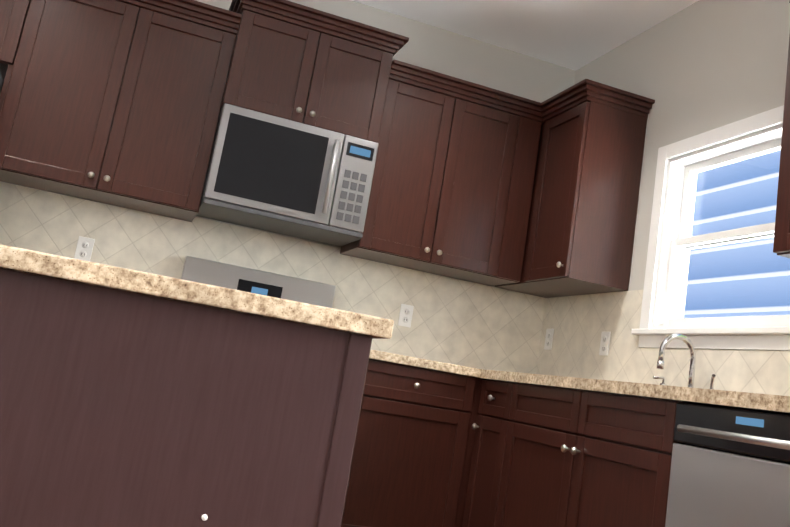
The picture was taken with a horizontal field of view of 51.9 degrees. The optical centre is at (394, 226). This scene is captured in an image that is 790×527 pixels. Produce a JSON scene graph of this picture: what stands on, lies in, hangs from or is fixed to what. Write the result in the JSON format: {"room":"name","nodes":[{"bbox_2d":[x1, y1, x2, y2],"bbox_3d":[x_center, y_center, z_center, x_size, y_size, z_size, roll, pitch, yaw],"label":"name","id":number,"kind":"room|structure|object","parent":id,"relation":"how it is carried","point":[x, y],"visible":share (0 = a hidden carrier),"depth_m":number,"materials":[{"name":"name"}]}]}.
{"room":"kitchen","nodes":[
{"label":"kitchen","id":0,"kind":"room"},
{"bbox_2d":[1,0,575,297],"bbox_3d":[-2.634,-0.377,3.549,7.750,2.770,0.150,13,-11,-17],"label":"wall","id":1,"kind":"structure","parent":0,"point":[443,51],"depth_m":4.60,"materials":[{"name":"grey paint"}]},
{"bbox_2d":[0,0,31,87],"bbox_3d":[-2.118,-0.991,3.545,0.975,0.435,0.346,13,-11,-17],"label":"upper cabinet","id":2,"kind":"object","parent":1,"relation":"attached to","point":[13,13],"depth_m":3.51,"materials":[{"name":"brown wood"}]},
{"bbox_2d":[74,236,94,261],"bbox_3d":[-1.456,0.107,3.803,0.072,0.116,0.008,13,-11,-17],"label":"electrical outlet","id":3,"kind":"object","parent":1,"relation":"attached to","point":[84,248],"visible":0.9,"depth_m":3.80,"materials":[{"name":"white plastic"}]},
{"bbox_2d":[0,0,235,223],"bbox_3d":[-1.287,-0.571,3.780,0.891,0.890,0.346,13,-11,-17],"label":"upper cabinet","id":4,"kind":"object","parent":1,"relation":"attached to","point":[116,103],"depth_m":3.63,"materials":[{"name":"brown wood"}]},
{"bbox_2d":[220,0,399,147],"bbox_3d":[-0.459,-0.704,4.073,0.766,0.495,0.377,13,-11,-17],"label":"upper cabinet","id":5,"kind":"object","parent":1,"relation":"attached to","point":[284,65],"depth_m":3.90,"materials":[{"name":"brown wood"}]},
{"bbox_2d":[196,103,378,246],"bbox_3d":[-0.525,-0.235,3.942,0.756,0.475,0.455,13,-11,-17],"label":"microwave","id":6,"kind":"object","parent":5,"relation":"attached to","point":[274,174],"visible":0.98,"depth_m":3.77,"materials":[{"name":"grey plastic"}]},
{"bbox_2d":[398,304,413,327],"bbox_3d":[0.058,0.469,4.286,0.072,0.116,0.008,13,-11,-17],"label":"electrical outlet","id":7,"kind":"object","parent":1,"relation":"attached to","point":[405,316],"visible":1,"depth_m":4.28,"materials":[{"name":"white plastic"}]},
{"bbox_2d":[336,72,523,283],"bbox_3d":[0.187,-0.233,4.253,0.745,0.890,0.346,13,-11,-17],"label":"upper cabinet","id":8,"kind":"object","parent":1,"relation":"attached to","point":[440,202],"depth_m":4.10,"materials":[{"name":"brown wood"}]},
{"bbox_2d":[476,108,539,287],"bbox_3d":[0.568,-0.146,4.375,0.191,0.890,0.346,13,-11,-17],"label":"upper cabinet","id":9,"kind":"object","parent":1,"relation":"attached to","point":[530,134],"depth_m":4.23,"materials":[{"name":"brown wood"}]},
{"bbox_2d":[352,0,698,70],"bbox_3d":[-1.051,-2.296,-0.016,7.750,0.120,8.350,13,-11,-17],"label":"ceiling","id":10,"kind":"structure","parent":0,"point":[575,35],"depth_m":4.35,"materials":[{"name":"white paint"}]},
{"bbox_2d":[552,0,789,350],"bbox_3d":[2.250,-0.085,0.846,0.150,2.770,8.350,13,-11,-17],"label":"wall","id":11,"kind":"structure","parent":0,"point":[698,67],"depth_m":3.74,"materials":[{"name":"grey paint"}]},
{"bbox_2d":[544,329,553,349],"bbox_3d":[0.842,0.614,4.440,0.008,0.116,0.072,13,-11,-17],"label":"electrical outlet","id":12,"kind":"object","parent":11,"relation":"attached to","point":[548,339],"visible":1,"depth_m":4.43,"materials":[{"name":"white plastic"}]},
{"bbox_2d":[520,92,649,299],"bbox_3d":[0.955,-0.139,4.080,0.346,0.890,0.402,13,-11,-17],"label":"upper cabinet","id":13,"kind":"object","parent":11,"relation":"attached to","point":[579,241],"depth_m":3.93,"materials":[{"name":"brown wood"}]},
{"bbox_2d":[599,332,610,355],"bbox_3d":[1.016,0.565,3.931,0.008,0.116,0.072,13,-11,-17],"label":"electrical outlet","id":14,"kind":"object","parent":11,"relation":"attached to","point":[604,344],"visible":1,"depth_m":3.92,"materials":[{"name":"white plastic"}]},
{"bbox_2d":[631,105,789,350],"bbox_3d":[1.396,0.040,3.344,0.195,0.950,0.989,13,-11,-17],"label":"window","id":15,"kind":"structure","parent":11,"relation":"attached to","point":[673,241],"depth_m":3.54,"materials":[{"name":"white wood"}]},
{"bbox_2d":[773,1,789,257],"bbox_3d":[1.540,-0.350,2.405,0.346,0.890,0.666,13,-11,-17],"label":"upper cabinet","id":16,"kind":"object","parent":11,"relation":"attached to","point":[781,246],"depth_m":2.59,"materials":[{"name":"brown wood"}]},
{"bbox_3d":[-1.519,0.504,-0.560,7.750,0.120,8.350,13,-11,-17],"label":"floor","id":17,"kind":"structure","parent":0,"visible":0},
{"bbox_2d":[0,73,3,93],"bbox_3d":[-2.216,0.099,3.095,0.910,1.811,0.794,13,-11,-17],"label":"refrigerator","id":18,"kind":"object","parent":17,"relation":"on","point":[1,81],"visible":0.17,"depth_m":3.48,"materials":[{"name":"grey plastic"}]},
{"bbox_2d":[0,268,375,526],"bbox_3d":[-0.770,0.566,1.752,1.200,0.870,0.628,13,-11,-17],"label":"kitchen island","id":19,"kind":"object","parent":17,"relation":"on","point":[131,398],"depth_m":1.57,"materials":[{"name":"brown wood"}]},
{"bbox_2d":[0,244,393,338],"bbox_3d":[-0.695,0.125,1.833,1.250,0.040,0.670,13,-11,-17],"label":"island countertop","id":20,"kind":"structure","parent":19,"relation":"on","point":[35,263],"depth_m":1.58,"materials":[{"name":"beige stone"}]},
{"bbox_2d":[181,256,335,307],"bbox_3d":[-0.646,0.768,3.604,0.754,1.214,0.740,13,-11,-17],"label":"range","id":21,"kind":"object","parent":17,"relation":"on","point":[209,272],"visible":0.04,"depth_m":3.99,"materials":[{"name":"silver metal"}]},
{"bbox_2d":[341,360,479,526],"bbox_3d":[-0.068,1.089,3.840,0.585,0.870,0.616,13,-11,-17],"label":"base cabinet","id":22,"kind":"object","parent":17,"relation":"on","point":[413,441],"depth_m":3.58,"materials":[{"name":"brown wood"}]},
{"bbox_2d":[369,348,479,379],"bbox_3d":[0.307,0.715,4.011,1.228,0.040,0.637,13,-11,-17],"label":"countertop","id":23,"kind":"structure","parent":22,"relation":"on","point":[375,354],"depth_m":3.64,"materials":[{"name":"beige stone"}]},
{"bbox_2d":[460,380,499,526],"bbox_3d":[0.677,1.160,3.563,0.616,0.870,0.368,13,-11,-17],"label":"base cabinet","id":24,"kind":"object","parent":17,"relation":"on","point":[482,406],"depth_m":3.58,"materials":[{"name":"brown wood"}]},
{"bbox_2d":[484,380,703,526],"bbox_3d":[0.882,1.081,2.981,0.616,0.870,1.120,13,-11,-17],"label":"base cabinet","id":25,"kind":"object","parent":17,"relation":"on","point":[562,457],"depth_m":2.87,"materials":[{"name":"brown wood"}]},
{"bbox_2d":[480,368,789,414],"bbox_3d":[1.025,0.608,2.840,0.636,0.040,2.055,13,-11,-17],"label":"countertop","id":26,"kind":"structure","parent":25,"relation":"on","point":[767,402],"depth_m":2.55,"materials":[{"name":"beige stone"}]},
{"bbox_2d":[653,334,715,389],"bbox_3d":[1.113,0.546,3.208,0.190,0.245,0.349,13,-11,-17],"label":"faucet","id":27,"kind":"object","parent":26,"relation":"on","point":[664,344],"visible":0.65,"depth_m":3.20,"materials":[{"name":"silver metal"}]},
{"bbox_2d":[665,403,789,526],"bbox_3d":[1.135,0.966,2.156,0.647,0.866,0.603,13,-11,-17],"label":"dishwasher","id":28,"kind":"object","parent":17,"relation":"on","point":[730,467],"visible":0.98,"depth_m":2.18,"materials":[{"name":"grey metal"}]},
{"label":"outside","id":29,"kind":"structure","parent":0,"visible":0},
{"bbox_2d":[684,150,789,317],"bbox_3d":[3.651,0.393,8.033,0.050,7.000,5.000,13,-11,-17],"label":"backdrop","id":30,"kind":"structure","parent":29,"point":[781,266],"depth_m":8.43,"materials":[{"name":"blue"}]}
]}

